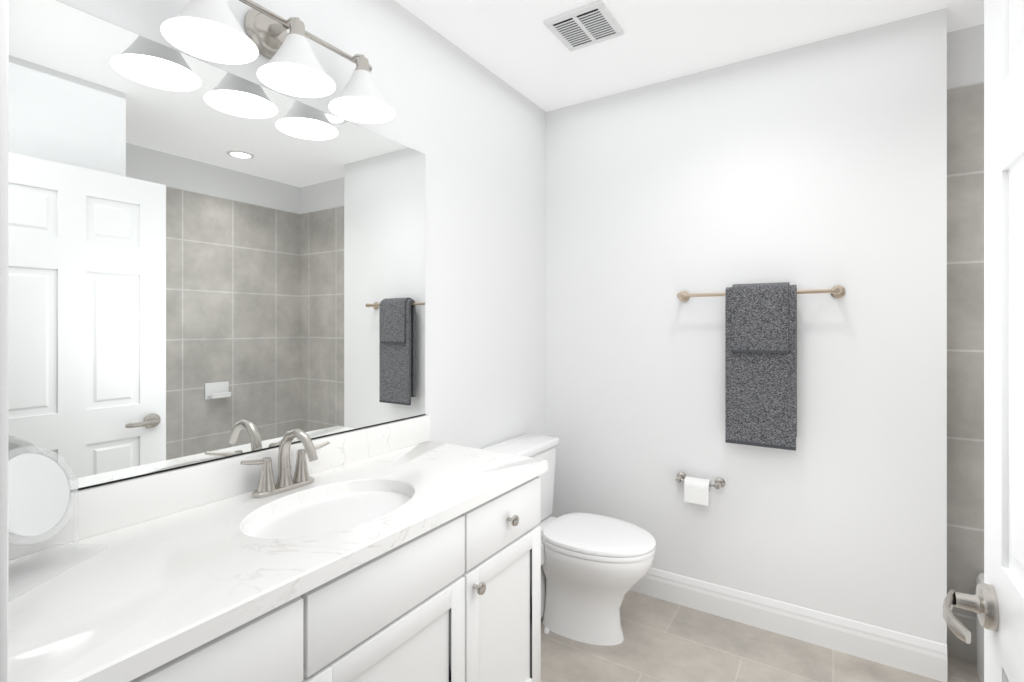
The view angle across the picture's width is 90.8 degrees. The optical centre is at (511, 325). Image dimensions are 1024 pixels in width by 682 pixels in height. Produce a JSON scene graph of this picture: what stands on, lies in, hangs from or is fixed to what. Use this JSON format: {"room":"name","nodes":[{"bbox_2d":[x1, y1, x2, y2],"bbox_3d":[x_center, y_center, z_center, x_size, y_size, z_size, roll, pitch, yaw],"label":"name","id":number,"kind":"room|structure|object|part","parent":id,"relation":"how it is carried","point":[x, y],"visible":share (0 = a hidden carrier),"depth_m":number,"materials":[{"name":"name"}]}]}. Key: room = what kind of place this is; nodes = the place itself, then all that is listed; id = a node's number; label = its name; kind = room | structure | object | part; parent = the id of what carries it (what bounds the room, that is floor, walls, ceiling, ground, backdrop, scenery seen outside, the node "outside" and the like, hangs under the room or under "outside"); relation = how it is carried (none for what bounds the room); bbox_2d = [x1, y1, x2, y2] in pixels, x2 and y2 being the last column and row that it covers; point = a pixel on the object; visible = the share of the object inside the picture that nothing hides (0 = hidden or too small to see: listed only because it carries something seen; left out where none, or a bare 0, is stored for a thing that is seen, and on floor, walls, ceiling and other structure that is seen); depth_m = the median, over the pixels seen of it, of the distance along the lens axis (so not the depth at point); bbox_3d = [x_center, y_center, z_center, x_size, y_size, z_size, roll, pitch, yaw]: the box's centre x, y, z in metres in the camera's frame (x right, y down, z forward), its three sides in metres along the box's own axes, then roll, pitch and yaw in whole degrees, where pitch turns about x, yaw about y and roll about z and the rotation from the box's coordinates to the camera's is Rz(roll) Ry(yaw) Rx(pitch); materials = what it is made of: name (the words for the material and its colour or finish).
{"room":"bathroom","nodes":[
{"label":"bathroom","id":0,"kind":"room"},
{"bbox_2d":[8,415,429,558],"bbox_3d":[-0.698,0.398,1.389,0.020,0.100,1.380,0,0,33],"label":"backsplash","id":1,"kind":"structure","parent":0,"relation":"attached to","point":[107,507],"depth_m":1.21,"materials":[{"name":"white stone"}]},
{"bbox_2d":[8,0,545,491],"bbox_3d":[-0.446,0.070,1.908,0.128,2.500,2.830,0,0,33],"label":"wall","id":2,"kind":"structure","parent":0,"point":[207,263],"depth_m":1.39,"materials":[{"name":"white paint"}]},
{"bbox_2d":[161,0,394,123],"bbox_3d":[-0.591,-0.768,1.360,0.236,0.235,0.633,0,0,33],"label":"sconce","id":3,"kind":"object","parent":2,"relation":"attached to","point":[211,30],"visible":1,"depth_m":1.34,"materials":[{"name":"white glass"}]},
{"bbox_2d":[395,0,983,111],"bbox_3d":[0.338,-1.210,0.722,2.790,0.060,3.980,0,0,33],"label":"ceiling","id":4,"kind":"structure","parent":0,"point":[519,46],"depth_m":2.04,"materials":[{"name":"white paint"}]},
{"bbox_2d":[543,0,623,51],"bbox_3d":[0.286,-1.173,1.991,0.240,0.014,0.240,0,0,33],"label":"ceiling vent","id":5,"kind":"object","parent":4,"relation":"in","point":[593,23],"visible":1,"depth_m":1.97,"materials":[{"name":"white paint"}]},
{"bbox_2d":[546,8,946,644],"bbox_3d":[0.990,0.070,2.472,1.695,2.500,0.330,0,0,33],"label":"wall","id":6,"kind":"structure","parent":0,"point":[820,164],"depth_m":2.18,"materials":[{"name":"white paint"}]},
{"bbox_2d":[675,472,724,505],"bbox_3d":[0.852,0.747,2.307,0.214,0.107,0.096,0,0,33],"label":"toilet paper holder","id":7,"kind":"object","parent":6,"relation":"attached to","point":[697,490],"visible":1,"depth_m":2.27,"materials":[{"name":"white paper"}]},
{"bbox_2d":[677,285,844,301],"bbox_3d":[1.046,-0.137,2.185,0.662,0.052,0.090,0,0,33],"label":"towel rail","id":8,"kind":"object","parent":6,"relation":"attached to","point":[837,291],"visible":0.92,"depth_m":2.06,"materials":[{"name":"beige metal"}]},
{"bbox_2d":[725,282,796,450],"bbox_3d":[1.054,0.164,2.145,0.267,0.688,0.086,0,0,33],"label":"hanging towel","id":9,"kind":"object","parent":8,"relation":"hanging from","point":[760,364],"visible":1,"depth_m":2.11,"materials":[{"name":"fabric"}]},
{"bbox_2d":[630,567,946,681],"bbox_3d":[0.897,1.252,2.328,1.695,0.135,0.014,0,0,33],"label":"baseboard","id":10,"kind":"structure","parent":6,"relation":"attached to","point":[909,653],"depth_m":2.09,"materials":[{"name":"white paint"}]},
{"bbox_2d":[541,590,980,681],"bbox_3d":[0.338,1.350,0.722,2.790,0.060,3.980,0,0,33],"label":"floor","id":11,"kind":"structure","parent":0,"point":[665,641],"depth_m":2.01,"materials":[{"name":"tile"}]},
{"bbox_2d":[112,467,547,681],"bbox_3d":[-0.475,0.902,1.239,0.556,0.835,1.364,0,0,33],"label":"bathroom vanity","id":12,"kind":"object","parent":11,"relation":"on","point":[406,550],"depth_m":1.18,"materials":[{"name":"white paint"}]},
{"bbox_2d":[8,439,547,681],"bbox_3d":[-0.481,0.466,1.249,0.539,0.037,1.380,0,0,33],"label":"countertop","id":13,"kind":"structure","parent":12,"relation":"on","point":[157,586],"depth_m":0.94,"materials":[{"name":"white stone"}]},
{"bbox_2d":[8,445,106,600],"bbox_3d":[-0.869,0.334,0.914,0.110,0.228,0.200,0,0,0],"label":"makeup mirror","id":14,"kind":"object","parent":13,"relation":"on","point":[39,494],"visible":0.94,"depth_m":0.92,"materials":[{"name":"white mirror"}]},
{"bbox_2d":[232,428,331,498],"bbox_3d":[-0.578,0.362,1.358,0.166,0.172,0.263,0,0,33],"label":"faucet","id":15,"kind":"object","parent":13,"relation":"on","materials":[{"name":"silver metal"}]},
{"bbox_2d":[232,479,419,546],"bbox_3d":[-0.442,0.559,1.270,0.352,0.173,0.493,0,0,33],"label":"sink","id":16,"kind":"object","parent":13,"relation":"in","point":[296,524],"depth_m":1.30,"materials":[{"name":"white ceramic"}]},
{"bbox_2d":[483,433,655,645],"bbox_3d":[0.271,0.936,2.238,0.726,0.768,0.390,0,0,33],"label":"toilet","id":17,"kind":"object","parent":11,"relation":"on","point":[595,568],"visible":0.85,"depth_m":2.11,"materials":[{"name":"white ceramic"}]},
{"bbox_2d":[976,573,983,681],"bbox_3d":[1.692,1.140,1.148,0.708,0.360,1.536,0,0,33],"label":"bathtub","id":18,"kind":"object","parent":11,"relation":"on","point":[980,644],"visible":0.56,"depth_m":1.89,"materials":[{"name":"white ceramic"}]},
{"bbox_2d":[947,24,983,88],"bbox_3d":[2.157,0.070,1.847,0.945,2.500,0.120,0,0,33],"label":"wall","id":19,"kind":"structure","parent":0,"point":[965,56],"depth_m":2.00,"materials":[{"name":"white paint"}]},
{"bbox_2d":[947,82,983,661],"bbox_3d":[2.072,0.185,1.826,0.825,2.270,0.008,0,0,33],"label":"tile","id":20,"kind":"structure","parent":19,"relation":"attached to","point":[965,336],"depth_m":2.00,"materials":[{"name":"grey tile"}]},
{"bbox_3d":[-0.071,-0.965,0.075,0.900,0.430,0.150,0,0,33],"label":"wall","id":21,"kind":"structure","parent":0,"visible":0},
{"bbox_2d":[0,0,7,681],"bbox_3d":[-0.123,0.255,0.118,0.875,2.130,0.166,0,0,33],"label":"door frame","id":22,"kind":"structure","parent":21,"relation":"attached to","point":[3,340],"depth_m":0.38,"materials":[{"name":"white paint"}]},
{"bbox_3d":[0.372,0.285,0.002,0.075,2.070,0.505,0,0,33],"label":"wall","id":23,"kind":"structure","parent":0,"visible":0},
{"bbox_2d":[943,0,1023,681],"bbox_3d":[0.660,0.291,0.580,0.184,2.033,0.770,0,0,33],"label":"door","id":24,"kind":"structure","parent":23,"relation":"in","point":[1004,310],"depth_m":0.81,"materials":[{"name":"white paint"}]},
{"bbox_3d":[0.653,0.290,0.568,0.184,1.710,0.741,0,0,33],"label":"door handle","id":25,"kind":"part","parent":24,"relation":"part of","materials":[{"name":"silver metal"}]}
]}

